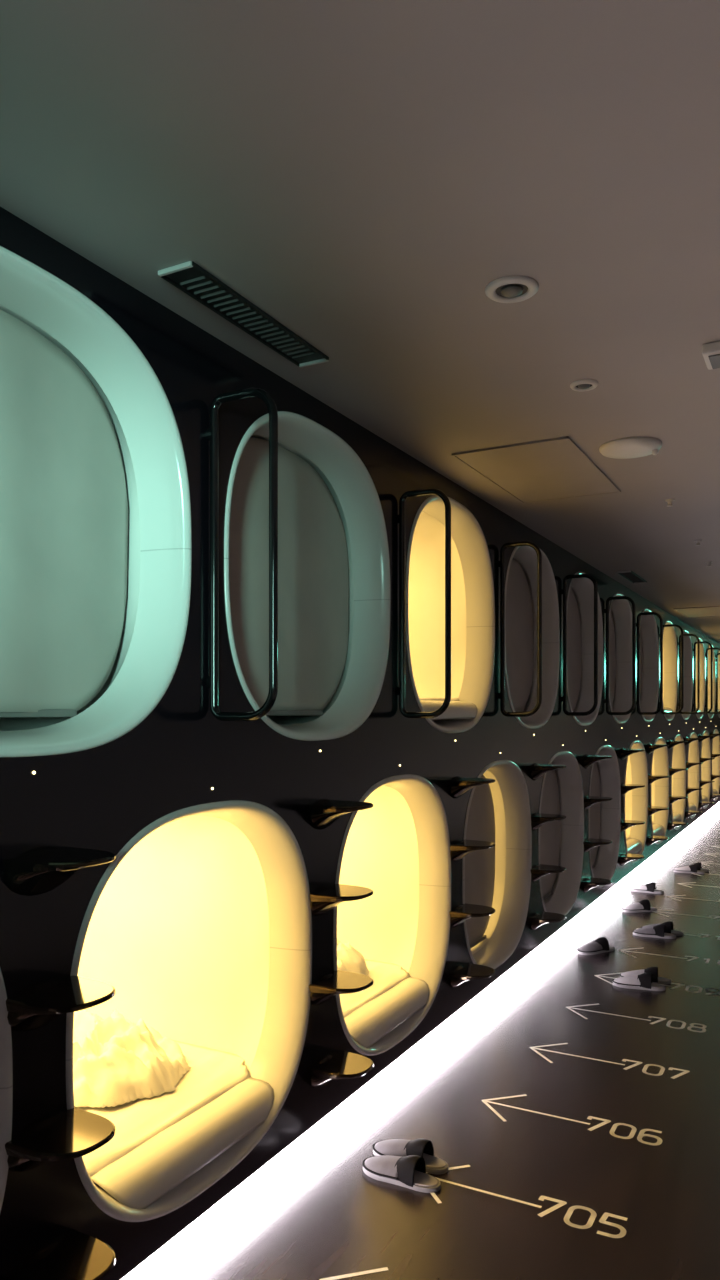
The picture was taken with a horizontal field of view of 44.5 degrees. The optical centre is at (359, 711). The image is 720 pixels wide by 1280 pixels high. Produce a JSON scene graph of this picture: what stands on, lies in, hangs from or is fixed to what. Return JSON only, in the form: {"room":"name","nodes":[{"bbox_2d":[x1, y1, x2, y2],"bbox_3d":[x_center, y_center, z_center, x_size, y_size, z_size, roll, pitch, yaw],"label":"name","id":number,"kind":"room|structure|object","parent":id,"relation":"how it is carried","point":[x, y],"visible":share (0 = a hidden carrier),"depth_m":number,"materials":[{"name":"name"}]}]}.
{"room":"capsule hotel corridor","nodes":[
{"label":"capsule hotel corridor","id":0,"kind":"room"},
{"bbox_2d":[0,0,719,643],"bbox_3d":[2.450,-1.060,7.424,4.800,0.100,18.600,0,0,28],"label":"ceiling","id":1,"kind":"structure","parent":0,"point":[361,173],"depth_m":1.73,"materials":[{"name":"paint"}]},
{"bbox_2d":[158,261,328,367],"bbox_3d":[-0.276,-1.004,2.261,0.102,0.011,0.615,0,0,28],"label":"ceiling vent","id":2,"kind":"object","parent":1,"relation":"in","point":[189,277],"visible":1,"depth_m":2.21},
{"bbox_2d":[485,276,538,302],"bbox_3d":[0.362,-1.003,2.098,0.126,0.014,0.126,0,0,28],"label":"recessed light","id":3,"kind":"object","parent":1,"relation":"in","point":[508,289],"visible":1,"depth_m":2.08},
{"bbox_2d":[452,436,620,503],"bbox_3d":[0.773,-1.006,3.727,0.460,0.008,0.900,0,0,28],"label":"access hatch","id":4,"kind":"object","parent":1,"relation":"attached to","point":[555,468],"visible":1,"depth_m":3.66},
{"bbox_2d":[570,379,597,390],"bbox_3d":[0.690,-1.003,2.711,0.084,0.014,0.084,0,0,28],"label":"recessed light","id":5,"kind":"object","parent":1,"relation":"in","point":[584,384],"visible":1,"depth_m":2.70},
{"bbox_2d":[599,437,661,458],"bbox_3d":[1.026,-0.991,3.342,0.228,0.038,0.228,0,0,28],"label":"ceiling speaker","id":6,"kind":"object","parent":1,"relation":"attached to","point":[628,447],"visible":1,"depth_m":3.30},
{"bbox_2d":[617,570,646,583],"bbox_3d":[2.034,-1.004,6.569,0.102,0.011,0.610,0,0,28],"label":"ceiling vent","id":7,"kind":"object","parent":1,"relation":"in","point":[630,575],"visible":1,"depth_m":6.55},
{"bbox_2d":[674,606,719,617],"bbox_3d":[3.471,-1.006,8.862,0.460,0.008,0.900,0,0,28],"label":"access hatch","id":8,"kind":"object","parent":1,"relation":"attached to","point":[710,611],"visible":1,"depth_m":8.79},
{"bbox_2d":[702,341,719,369],"bbox_3d":[1.032,-0.993,2.437,0.145,0.034,0.130,0,0,28],"label":"ceiling fitting","id":9,"kind":"object","parent":1,"relation":"attached to","point":[710,352],"visible":1,"depth_m":2.41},
{"bbox_2d":[0,206,719,1279],"bbox_3d":[2.342,0.158,7.481,0.016,2.336,18.600,0,0,28],"label":"wall","id":10,"kind":"structure","parent":0,"point":[101,797],"depth_m":2.40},
{"bbox_2d":[0,968,12,1211],"bbox_3d":[-1.842,0.735,1.814,2.047,1.066,1.022,0,0,28],"label":"pod","id":11,"kind":"object","parent":10,"relation":"attached to","point":[6,1061],"visible":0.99,"depth_m":1.76,"materials":[{"name":"white plastic"}]},
{"bbox_2d":[3,1229,115,1279],"bbox_3d":[-0.596,1.168,1.805,0.172,0.100,0.184,0,0,28],"label":"step","id":12,"kind":"structure","parent":10,"relation":"attached to","point":[73,1255],"depth_m":1.81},
{"bbox_2d":[3,846,115,895],"bbox_3d":[-0.596,0.333,1.805,0.172,0.100,0.184,0,0,28],"label":"step","id":13,"kind":"structure","parent":10,"relation":"attached to","point":[36,871],"depth_m":1.77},
{"bbox_2d":[5,1108,115,1172],"bbox_3d":[-0.596,0.901,1.805,0.172,0.100,0.184,0,0,28],"label":"step","id":14,"kind":"structure","parent":10,"relation":"attached to","point":[69,1134],"depth_m":1.78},
{"bbox_2d":[6,975,115,1031],"bbox_3d":[-0.596,0.613,1.805,0.172,0.100,0.184,0,0,28],"label":"step","id":15,"kind":"structure","parent":10,"relation":"attached to","point":[41,1002],"depth_m":1.78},
{"bbox_2d":[0,310,127,711],"bbox_3d":[-0.807,-0.438,1.899,0.037,0.876,0.894,0,0,28],"label":"shade","id":16,"kind":"object","parent":10,"relation":"attached to","point":[64,475],"depth_m":2.07,"materials":[{"name":"grey fabric"}]},
{"bbox_2d":[0,246,191,773],"bbox_3d":[-1.575,-0.402,2.311,2.047,1.062,1.022,0,0,28],"label":"pod","id":17,"kind":"object","parent":10,"relation":"attached to","point":[96,531],"visible":1,"depth_m":2.10,"materials":[{"name":"white plastic"}]},
{"bbox_2d":[66,787,311,1221],"bbox_3d":[-1.293,0.735,2.838,2.047,1.066,1.022,0,0,28],"label":"pod","id":18,"kind":"object","parent":10,"relation":"attached to","point":[200,925],"visible":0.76,"depth_m":2.85,"materials":[{"name":"white plastic"}]},
{"bbox_2d":[74,1040,249,1176],"bbox_3d":[-1.305,1.156,2.845,1.838,0.103,0.858,0,0,28],"label":"mattress","id":19,"kind":"object","parent":18,"relation":"in","point":[213,1072],"visible":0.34,"depth_m":2.49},
{"bbox_2d":[73,1009,190,1107],"bbox_3d":[-0.844,1.018,2.728,0.690,0.165,0.477,0,0,28],"label":"duvet","id":20,"kind":"object","parent":19,"relation":"on","point":[117,1060],"visible":0.62,"depth_m":2.56,"materials":[{"name":"fabric"}]},
{"bbox_2d":[206,388,277,720],"bbox_3d":[-0.307,-0.409,2.297,0.216,0.865,0.032,0,0,28],"label":"grab rail","id":21,"kind":"object","parent":10,"relation":"attached to","point":[212,432],"visible":1,"depth_m":2.29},
{"bbox_2d":[229,437,348,709],"bbox_3d":[-0.255,-0.438,2.921,0.013,0.876,0.896,0,0,28],"label":"shade","id":22,"kind":"object","parent":10,"relation":"attached to","point":[313,520],"depth_m":2.97,"materials":[{"name":"grey fabric"}]},
{"bbox_2d":[224,411,389,751],"bbox_3d":[-1.026,-0.402,3.335,2.047,1.062,1.022,0,0,28],"label":"pod","id":23,"kind":"object","parent":10,"relation":"attached to","point":[334,562],"visible":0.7,"depth_m":3.04,"materials":[{"name":"white plastic"}]},
{"bbox_2d":[308,1050,373,1088],"bbox_3d":[-0.046,1.168,2.829,0.172,0.100,0.184,0,0,28],"label":"step","id":24,"kind":"structure","parent":10,"relation":"attached to","point":[337,1064],"depth_m":2.80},
{"bbox_2d":[308,799,373,829],"bbox_3d":[-0.046,0.333,2.829,0.172,0.100,0.184,0,0,28],"label":"step","id":25,"kind":"structure","parent":10,"relation":"attached to","point":[323,813],"depth_m":2.79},
{"bbox_2d":[309,970,373,1004],"bbox_3d":[-0.046,0.901,2.829,0.172,0.100,0.184,0,0,28],"label":"step","id":26,"kind":"structure","parent":10,"relation":"attached to","point":[326,985],"depth_m":2.80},
{"bbox_2d":[310,884,373,915],"bbox_3d":[-0.046,0.613,2.829,0.172,0.100,0.184,0,0,28],"label":"step","id":27,"kind":"structure","parent":10,"relation":"attached to","point":[325,897],"depth_m":2.79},
{"bbox_2d":[333,765,450,1055],"bbox_3d":[-0.743,0.735,3.862,2.047,1.066,1.022,0,0,28],"label":"pod","id":28,"kind":"object","parent":10,"relation":"attached to","point":[397,848],"visible":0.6,"depth_m":3.83,"materials":[{"name":"white plastic"}]},
{"bbox_2d":[340,959,409,1016],"bbox_3d":[-0.756,1.156,3.869,1.838,0.103,0.858,0,0,28],"label":"mattress","id":29,"kind":"object","parent":28,"relation":"in","point":[385,976],"visible":0.16,"depth_m":3.60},
{"bbox_2d":[337,938,368,976],"bbox_3d":[-0.298,1.007,3.735,0.724,0.188,0.532,0,0,28],"label":"duvet","id":30,"kind":"object","parent":29,"relation":"on","point":[349,959],"visible":0.09,"depth_m":3.60,"materials":[{"name":"fabric"}]},
{"bbox_2d":[397,488,450,717],"bbox_3d":[0.243,-0.409,3.321,0.216,0.865,0.032,0,0,28],"label":"grab rail","id":31,"kind":"object","parent":10,"relation":"attached to","point":[401,517],"visible":1,"depth_m":3.31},
{"bbox_2d":[406,495,494,740],"bbox_3d":[-0.477,-0.402,4.359,2.047,1.062,1.022,0,0,28],"label":"pod","id":32,"kind":"object","parent":10,"relation":"attached to","point":[472,583],"visible":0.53,"depth_m":4.32,"materials":[{"name":"white plastic"}]},
{"bbox_2d":[419,698,458,700],"bbox_3d":[-0.489,-0.019,4.366,1.838,0.102,0.858,0,0,28],"label":"mattress","id":33,"kind":"object","parent":32,"relation":"in","point":[439,699],"visible":0.07,"depth_m":4.02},
{"bbox_2d":[449,963,494,987],"bbox_3d":[0.503,1.168,3.853,0.172,0.100,0.184,0,0,28],"label":"step","id":34,"kind":"structure","parent":10,"relation":"attached to","point":[461,973],"depth_m":3.82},
{"bbox_2d":[449,776,494,798],"bbox_3d":[0.503,0.333,3.853,0.172,0.100,0.184,0,0,28],"label":"step","id":35,"kind":"structure","parent":10,"relation":"attached to","point":[458,786],"depth_m":3.81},
{"bbox_2d":[449,903,494,927],"bbox_3d":[0.503,0.901,3.853,0.172,0.100,0.184,0,0,28],"label":"step","id":36,"kind":"structure","parent":10,"relation":"attached to","point":[459,913],"depth_m":3.82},
{"bbox_2d":[450,839,494,861],"bbox_3d":[0.503,0.613,3.853,0.172,0.100,0.184,0,0,28],"label":"step","id":37,"kind":"structure","parent":10,"relation":"attached to","point":[459,849],"depth_m":3.81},
{"bbox_2d":[465,775,494,944],"bbox_3d":[0.547,0.747,4.454,0.010,0.887,0.830,0,0,28],"label":"shade","id":38,"kind":"object","parent":10,"relation":"attached to","point":[479,864],"depth_m":4.62,"materials":[{"name":"grey fabric"}]},
{"bbox_2d":[462,752,531,968],"bbox_3d":[-0.194,0.735,4.886,2.047,1.066,1.022,0,0,28],"label":"pod","id":39,"kind":"object","parent":10,"relation":"attached to","point":[498,877],"visible":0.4,"depth_m":4.75,"materials":[{"name":"white plastic"}]},
{"bbox_2d":[498,541,541,716],"bbox_3d":[0.792,-0.409,4.345,0.216,0.865,0.032,0,0,28],"label":"grab rail","id":40,"kind":"object","parent":10,"relation":"attached to","point":[501,563],"visible":1,"depth_m":4.34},
{"bbox_2d":[506,559,533,710],"bbox_3d":[0.844,-0.438,4.969,0.013,0.876,0.896,0,0,28],"label":"shade","id":41,"kind":"object","parent":10,"relation":"attached to","point":[520,585],"depth_m":5.15,"materials":[{"name":"grey fabric"}]},
{"bbox_2d":[505,546,559,734],"bbox_3d":[0.072,-0.402,5.383,2.047,1.062,1.022,0,0,28],"label":"pod","id":42,"kind":"object","parent":10,"relation":"attached to","point":[521,577],"visible":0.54,"depth_m":5.21,"materials":[{"name":"white plastic"}]},
{"bbox_2d":[530,911,565,929],"bbox_3d":[1.052,1.168,4.877,0.172,0.100,0.184,0,0,28],"label":"step","id":43,"kind":"structure","parent":10,"relation":"attached to","point":[537,919],"depth_m":4.84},
{"bbox_2d":[530,763,565,780],"bbox_3d":[1.052,0.333,4.877,0.172,0.100,0.184,0,0,28],"label":"step","id":44,"kind":"structure","parent":10,"relation":"attached to","point":[536,770],"depth_m":4.84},
{"bbox_2d":[530,864,565,882],"bbox_3d":[1.052,0.901,4.877,0.172,0.100,0.184,0,0,28],"label":"step","id":45,"kind":"structure","parent":10,"relation":"attached to","point":[538,871],"depth_m":4.84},
{"bbox_2d":[531,813,565,830],"bbox_3d":[1.052,0.613,4.877,0.172,0.100,0.184,0,0,28],"label":"step","id":46,"kind":"structure","parent":10,"relation":"attached to","point":[537,820],"depth_m":4.84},
{"bbox_2d":[540,770,559,896],"bbox_3d":[1.127,0.737,5.496,0.013,0.876,0.896,0,0,28],"label":"shade","id":47,"kind":"object","parent":10,"relation":"attached to","point":[550,831],"depth_m":5.70,"materials":[{"name":"grey fabric"}]},
{"bbox_2d":[538,751,583,914],"bbox_3d":[0.355,0.735,5.910,2.047,1.066,1.022,0,0,28],"label":"pod","id":48,"kind":"object","parent":10,"relation":"attached to","point":[560,842],"visible":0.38,"depth_m":5.79,"materials":[{"name":"white plastic"}]},
{"bbox_2d":[567,589,580,710],"bbox_3d":[1.393,-0.438,5.993,0.013,0.876,0.896,0,0,28],"label":"shade","id":49,"kind":"object","parent":10,"relation":"attached to","point":[574,603],"depth_m":6.24,"materials":[{"name":"grey fabric"}]},
{"bbox_2d":[562,574,597,715],"bbox_3d":[1.341,-0.409,5.369,0.216,0.865,0.032,0,0,28],"label":"grab rail","id":50,"kind":"object","parent":10,"relation":"attached to","point":[564,590],"visible":1,"depth_m":5.37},
{"bbox_2d":[567,572,602,730],"bbox_3d":[0.622,-0.402,6.407,2.047,1.062,1.022,0,0,28],"label":"pod","id":51,"kind":"object","parent":10,"relation":"attached to","point":[580,598],"visible":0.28,"depth_m":6.29,"materials":[{"name":"white plastic"}]},
{"bbox_2d":[590,762,600,865],"bbox_3d":[1.676,0.737,6.520,0.013,0.876,0.896,0,0,28],"label":"shade","id":52,"kind":"object","parent":10,"relation":"attached to","point":[595,810],"depth_m":6.80,"materials":[{"name":"grey fabric"}]},
{"bbox_2d":[583,877,611,892],"bbox_3d":[1.601,1.168,5.901,0.172,0.100,0.184,0,0,28],"label":"step","id":53,"kind":"structure","parent":10,"relation":"attached to","point":[589,883],"depth_m":5.87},
{"bbox_2d":[583,754,611,768],"bbox_3d":[1.601,0.333,5.901,0.172,0.100,0.184,0,0,28],"label":"step","id":54,"kind":"structure","parent":10,"relation":"attached to","point":[588,760],"depth_m":5.86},
{"bbox_2d":[583,838,611,852],"bbox_3d":[1.601,0.901,5.901,0.172,0.100,0.184,0,0,28],"label":"step","id":55,"kind":"structure","parent":10,"relation":"attached to","point":[589,843],"depth_m":5.86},
{"bbox_2d":[584,795,611,809],"bbox_3d":[1.601,0.613,5.901,0.172,0.100,0.184,0,0,28],"label":"step","id":56,"kind":"structure","parent":10,"relation":"attached to","point":[589,801],"depth_m":5.86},
{"bbox_2d":[588,745,620,886],"bbox_3d":[0.904,0.735,6.934,2.047,1.066,1.022,0,0,28],"label":"pod","id":57,"kind":"object","parent":10,"relation":"attached to","point":[605,816],"visible":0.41,"depth_m":6.84,"materials":[{"name":"white plastic"}]},
{"bbox_2d":[609,612,615,704],"bbox_3d":[1.942,-0.438,7.017,0.013,0.876,0.896,0,0,28],"label":"shade","id":58,"kind":"object","parent":10,"relation":"attached to","point":[612,623],"depth_m":7.32,"materials":[{"name":"grey fabric"}]},
{"bbox_2d":[609,593,631,723],"bbox_3d":[1.171,-0.402,7.431,2.047,1.062,1.022,0,0,28],"label":"pod","id":59,"kind":"object","parent":10,"relation":"attached to","point":[620,613],"visible":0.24,"depth_m":7.34,"materials":[{"name":"white plastic"}]},
{"bbox_2d":[605,596,635,714],"bbox_3d":[1.890,-0.409,6.393,0.216,0.865,0.032,0,0,28],"label":"grab rail","id":60,"kind":"object","parent":10,"relation":"attached to","point":[615,597],"visible":1,"depth_m":6.36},
{"bbox_2d":[620,853,644,865],"bbox_3d":[2.151,1.168,6.925,0.172,0.100,0.184,0,0,28],"label":"step","id":61,"kind":"structure","parent":10,"relation":"attached to","point":[625,857],"depth_m":6.88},
{"bbox_2d":[620,748,644,759],"bbox_3d":[2.151,0.333,6.925,0.172,0.100,0.184,0,0,28],"label":"step","id":62,"kind":"structure","parent":10,"relation":"attached to","point":[624,753],"depth_m":6.88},
{"bbox_2d":[620,819,644,831],"bbox_3d":[2.151,0.901,6.925,0.172,0.100,0.184,0,0,28],"label":"step","id":63,"kind":"structure","parent":10,"relation":"attached to","point":[625,824],"depth_m":6.88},
{"bbox_2d":[621,783,644,795],"bbox_3d":[2.151,0.613,6.925,0.172,0.100,0.184,0,0,28],"label":"step","id":64,"kind":"structure","parent":10,"relation":"attached to","point":[625,788],"depth_m":6.88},
{"bbox_2d":[624,740,647,862],"bbox_3d":[1.454,0.735,7.958,2.047,1.066,1.022,0,0,28],"label":"pod","id":65,"kind":"object","parent":10,"relation":"attached to","point":[636,770],"visible":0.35,"depth_m":7.90,"materials":[{"name":"white plastic"}]},
{"bbox_2d":[640,634,641,700],"bbox_3d":[2.492,-0.438,8.041,0.013,0.876,0.896,0,0,28],"label":"shade","id":66,"kind":"object","parent":10,"relation":"attached to","point":[640,634],"depth_m":8.38,"materials":[{"name":"grey fabric"}]},
{"bbox_2d":[640,608,658,721],"bbox_3d":[1.720,-0.402,8.455,2.047,1.062,1.022,0,0,28],"label":"pod","id":67,"kind":"object","parent":10,"relation":"attached to","point":[649,645],"visible":0.19,"depth_m":8.39,"materials":[{"name":"white plastic"}]},
{"bbox_2d":[636,612,662,714],"bbox_3d":[2.440,-0.409,7.417,0.216,0.865,0.032,0,0,28],"label":"grab rail","id":68,"kind":"object","parent":10,"relation":"attached to","point":[643,613],"visible":0.98,"depth_m":7.41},
{"bbox_2d":[647,835,668,845],"bbox_3d":[2.700,1.168,7.949,0.172,0.100,0.184,0,0,28],"label":"step","id":69,"kind":"structure","parent":10,"relation":"attached to","point":[651,839],"depth_m":7.91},
{"bbox_2d":[647,743,668,753],"bbox_3d":[2.700,0.333,7.949,0.172,0.100,0.184,0,0,28],"label":"step","id":70,"kind":"structure","parent":10,"relation":"attached to","point":[650,747],"depth_m":7.91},
{"bbox_2d":[648,806,668,816],"bbox_3d":[2.700,0.901,7.949,0.172,0.100,0.184,0,0,28],"label":"step","id":71,"kind":"structure","parent":10,"relation":"attached to","point":[651,809],"depth_m":7.91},
{"bbox_2d":[648,774,668,784],"bbox_3d":[2.700,0.613,7.949,0.172,0.100,0.184,0,0,28],"label":"step","id":72,"kind":"structure","parent":10,"relation":"attached to","point":[651,778],"depth_m":7.91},
{"bbox_2d":[650,737,668,843],"bbox_3d":[2.003,0.735,8.982,2.047,1.066,1.022,0,0,28],"label":"pod","id":73,"kind":"object","parent":10,"relation":"attached to","point":[659,789],"visible":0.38,"depth_m":8.91,"materials":[{"name":"white plastic"}]},
{"bbox_2d":[663,620,677,720],"bbox_3d":[2.269,-0.402,9.479,2.047,1.062,1.022,0,0,28],"label":"pod","id":74,"kind":"object","parent":10,"relation":"attached to","point":[670,655],"visible":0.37,"depth_m":9.42,"materials":[{"name":"white plastic"}]},
{"bbox_2d":[661,624,683,713],"bbox_3d":[2.989,-0.409,8.441,0.216,0.865,0.032,0,0,28],"label":"grab rail","id":75,"kind":"object","parent":10,"relation":"attached to","point":[666,625],"visible":0.76,"depth_m":8.39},
{"bbox_2d":[668,821,687,830],"bbox_3d":[3.249,1.168,8.973,0.172,0.100,0.184,0,0,28],"label":"step","id":76,"kind":"structure","parent":10,"relation":"attached to","point":[671,825],"depth_m":8.93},
{"bbox_2d":[668,740,687,748],"bbox_3d":[3.249,0.333,8.973,0.172,0.100,0.184,0,0,28],"label":"step","id":77,"kind":"structure","parent":10,"relation":"attached to","point":[671,743],"depth_m":8.93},
{"bbox_2d":[671,734,685,829],"bbox_3d":[2.552,0.735,10.006,2.047,1.066,1.022,0,0,28],"label":"pod","id":78,"kind":"object","parent":10,"relation":"attached to","point":[678,780],"visible":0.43,"depth_m":9.94,"materials":[{"name":"white plastic"}]},
{"bbox_2d":[669,795,687,804],"bbox_3d":[3.249,0.901,8.973,0.172,0.100,0.184,0,0,28],"label":"step","id":79,"kind":"structure","parent":10,"relation":"attached to","point":[672,799],"depth_m":8.93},
{"bbox_2d":[669,767,687,776],"bbox_3d":[3.249,0.613,8.973,0.172,0.100,0.184,0,0,28],"label":"step","id":80,"kind":"structure","parent":10,"relation":"attached to","point":[672,771],"depth_m":8.93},
{"bbox_2d":[682,630,692,719],"bbox_3d":[2.819,-0.402,10.503,2.047,1.062,1.022,0,0,28],"label":"pod","id":81,"kind":"object","parent":10,"relation":"attached to","point":[688,657],"visible":0.09,"depth_m":10.44,"materials":[{"name":"white plastic"}]},
{"bbox_2d":[678,634,699,713],"bbox_3d":[3.538,-0.409,9.465,0.216,0.865,0.032,0,0,28],"label":"grab rail","id":82,"kind":"object","parent":10,"relation":"attached to","point":[694,635],"visible":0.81,"depth_m":9.42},
{"bbox_2d":[687,732,699,817],"bbox_3d":[3.101,0.735,11.030,2.047,1.066,1.022,0,0,28],"label":"pod","id":83,"kind":"object","parent":10,"relation":"attached to","point":[693,773],"visible":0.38,"depth_m":10.96,"materials":[{"name":"white plastic"}]},
{"bbox_2d":[685,810,702,818],"bbox_3d":[3.798,1.168,9.997,0.172,0.100,0.184,0,0,28],"label":"step","id":84,"kind":"structure","parent":10,"relation":"attached to","point":[688,813],"depth_m":9.96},
{"bbox_2d":[686,787,702,794],"bbox_3d":[3.798,0.901,9.997,0.172,0.100,0.184,0,0,28],"label":"step","id":85,"kind":"structure","parent":10,"relation":"attached to","point":[688,789],"depth_m":9.95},
{"bbox_2d":[686,761,702,768],"bbox_3d":[3.798,0.613,9.997,0.172,0.100,0.184,0,0,28],"label":"step","id":86,"kind":"structure","parent":10,"relation":"attached to","point":[688,764],"depth_m":9.96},
{"bbox_2d":[696,638,704,718],"bbox_3d":[3.368,-0.402,11.527,2.047,1.062,1.022,0,0,28],"label":"pod","id":87,"kind":"object","parent":10,"relation":"attached to","point":[702,654],"visible":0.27,"depth_m":11.46,"materials":[{"name":"white plastic"}]},
{"bbox_2d":[693,641,712,713],"bbox_3d":[4.087,-0.409,10.489,0.216,0.865,0.032,0,0,28],"label":"grab rail","id":88,"kind":"object","parent":10,"relation":"attached to","point":[695,643],"visible":0.88,"depth_m":10.48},
{"bbox_2d":[701,730,710,808],"bbox_3d":[3.651,0.735,12.054,2.047,1.066,1.022,0,0,28],"label":"pod","id":89,"kind":"object","parent":10,"relation":"attached to","point":[705,745],"visible":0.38,"depth_m":11.98,"materials":[{"name":"white plastic"}]},
{"bbox_2d":[708,644,715,718],"bbox_3d":[3.917,-0.402,12.551,2.047,1.062,1.022,0,0,28],"label":"pod","id":90,"kind":"object","parent":10,"relation":"attached to","point":[709,651],"visible":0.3,"depth_m":12.49,"materials":[{"name":"white plastic"}]},
{"bbox_2d":[705,648,719,713],"bbox_3d":[4.636,-0.409,11.513,0.216,0.865,0.032,0,0,28],"label":"grab rail","id":91,"kind":"object","parent":10,"relation":"attached to","point":[707,649],"visible":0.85,"depth_m":11.54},
{"bbox_2d":[712,729,719,800],"bbox_3d":[4.200,0.735,13.078,2.047,1.066,1.022,0,0,28],"label":"pod","id":92,"kind":"object","parent":10,"relation":"attached to","point":[716,741],"visible":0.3,"depth_m":13.01,"materials":[{"name":"white plastic"}]},
{"bbox_2d":[716,653,719,713],"bbox_3d":[5.186,-0.409,12.537,0.216,0.865,0.032,0,0,28],"label":"grab rail","id":93,"kind":"object","parent":10,"relation":"attached to","point":[718,653],"visible":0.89,"depth_m":12.57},
{"bbox_2d":[718,650,719,717],"bbox_3d":[4.466,-0.402,13.575,2.047,1.062,1.022,0,0,28],"label":"pod","id":94,"kind":"object","parent":10,"relation":"attached to","point":[718,650],"visible":0.13,"depth_m":13.51,"materials":[{"name":"white plastic"}]},
{"bbox_2d":[159,807,719,1279],"bbox_3d":[2.450,1.470,7.424,4.800,0.080,18.600,0,0,28],"label":"floor","id":95,"kind":"structure","parent":0,"point":[324,1217],"depth_m":2.96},
{"bbox_2d":[319,1267,387,1279],"bbox_3d":[0.177,1.429,2.067,0.632,0.001,0.249,0,0,28],"label":"floor marking","id":96,"kind":"object","parent":95,"relation":"on","point":[384,1268],"depth_m":2.23,"materials":[{"name":"white paint"}]},
{"bbox_2d":[362,1155,440,1192],"bbox_3d":[0.126,1.391,2.701,0.265,0.078,0.106,0,0,32],"label":"slipper","id":97,"kind":"object","parent":95,"relation":"on","point":[409,1171],"visible":1,"depth_m":2.67,"materials":[{"name":"grey fabric"}]},
{"bbox_2d":[372,1139,448,1173],"bbox_3d":[0.159,1.391,2.806,0.265,0.078,0.106,0,0,32],"label":"slipper","id":98,"kind":"object","parent":95,"relation":"on","point":[424,1148],"visible":0.84,"depth_m":2.79,"materials":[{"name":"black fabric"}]},
{"bbox_2d":[121,802,719,1279],"bbox_3d":[2.220,1.380,7.320,0.052,0.100,18.000,0,0,28],"label":"light strip","id":99,"kind":"object","parent":95,"relation":"on","point":[179,1247],"visible":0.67,"depth_m":2.99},
{"bbox_2d":[430,1165,627,1237],"bbox_3d":[0.455,1.429,2.577,0.640,0.001,0.249,0,0,28],"label":"floor marking","id":100,"kind":"object","parent":95,"relation":"on","point":[567,1216],"depth_m":2.52,"materials":[{"name":"white paint"}]},
{"bbox_2d":[481,1094,661,1144],"bbox_3d":[0.729,1.429,3.089,0.640,0.001,0.249,0,0,28],"label":"floor marking","id":101,"kind":"object","parent":95,"relation":"on","point":[641,1134],"depth_m":3.05,"materials":[{"name":"white paint"}]},
{"bbox_2d":[577,937,614,954],"bbox_3d":[1.411,1.391,5.256,0.265,0.078,0.106,0,0,-27],"label":"slipper","id":102,"kind":"object","parent":95,"relation":"on","point":[600,945],"visible":1,"depth_m":5.22,"materials":[{"name":"black fabric"}]},
{"bbox_2d":[529,1043,689,1078],"bbox_3d":[1.004,1.429,3.601,0.640,0.001,0.249,0,0,28],"label":"floor marking","id":103,"kind":"object","parent":95,"relation":"on","point":[645,1067],"depth_m":3.57,"materials":[{"name":"white paint"}]},
{"bbox_2d":[566,1004,706,1031],"bbox_3d":[1.279,1.429,4.113,0.640,0.001,0.249,0,0,28],"label":"floor marking","id":104,"kind":"object","parent":95,"relation":"on","point":[568,1007],"depth_m":4.08,"materials":[{"name":"white paint"}]},
{"bbox_2d":[612,973,665,990],"bbox_3d":[1.450,1.391,4.578,0.265,0.078,0.106,0,0,22],"label":"slipper","id":105,"kind":"object","parent":95,"relation":"on","point":[643,981],"visible":1,"depth_m":4.54,"materials":[{"name":"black fabric"}]},
{"bbox_2d":[622,899,656,912],"bbox_3d":[2.010,1.391,6.331,0.265,0.078,0.106,0,0,-12],"label":"slipper","id":106,"kind":"object","parent":95,"relation":"on","point":[643,905],"visible":1,"depth_m":6.30,"materials":[{"name":"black fabric"}]},
{"bbox_2d":[619,967,671,984],"bbox_3d":[1.518,1.391,4.684,0.265,0.078,0.106,0,0,20],"label":"slipper","id":107,"kind":"object","parent":95,"relation":"on","point":[654,970],"visible":0.7,"depth_m":4.65,"materials":[{"name":"black fabric"}]},
{"bbox_2d":[630,882,663,893],"bbox_3d":[2.280,1.391,7.004,0.265,0.078,0.106,0,0,28],"label":"slipper","id":108,"kind":"object","parent":95,"relation":"on","point":[650,887],"visible":1,"depth_m":6.97,"materials":[{"name":"black fabric"}]},
{"bbox_2d":[633,924,675,938],"bbox_3d":[1.878,1.391,5.620,0.265,0.078,0.106,0,0,23],"label":"slipper","id":109,"kind":"object","parent":95,"relation":"on","point":[658,931],"visible":1,"depth_m":5.59,"materials":[{"name":"black fabric"}]},
{"bbox_2d":[594,973,719,994],"bbox_3d":[1.553,1.429,4.625,0.640,0.001,0.249,0,0,28],"label":"floor marking","id":110,"kind":"object","parent":95,"relation":"on","point":[679,985],"depth_m":4.56,"materials":[{"name":"white paint"}]},
{"bbox_2d":[641,921,682,935],"bbox_3d":[1.957,1.391,5.702,0.265,0.078,0.106,0,0,31],"label":"slipper","id":111,"kind":"object","parent":95,"relation":"on","point":[669,927],"visible":0.51,"depth_m":5.66,"materials":[{"name":"black fabric"}]},
{"bbox_2d":[618,948,719,964],"bbox_3d":[1.828,1.429,5.137,0.640,0.001,0.249,0,0,28],"label":"floor marking","id":112,"kind":"object","parent":95,"relation":"on","point":[621,950],"depth_m":5.14,"materials":[{"name":"white paint"}]},
{"bbox_2d":[674,864,704,873],"bbox_3d":[2.935,1.391,7.844,0.265,0.078,0.106,0,0,20],"label":"slipper","id":113,"kind":"object","parent":95,"relation":"on","point":[692,868],"visible":1,"depth_m":7.81,"materials":[{"name":"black fabric"}]},
{"bbox_2d":[678,862,708,871],"bbox_3d":[3.010,1.391,7.940,0.265,0.078,0.106,0,0,28],"label":"slipper","id":114,"kind":"object","parent":95,"relation":"on","point":[699,864],"visible":0.45,"depth_m":7.89,"materials":[{"name":"black fabric"}]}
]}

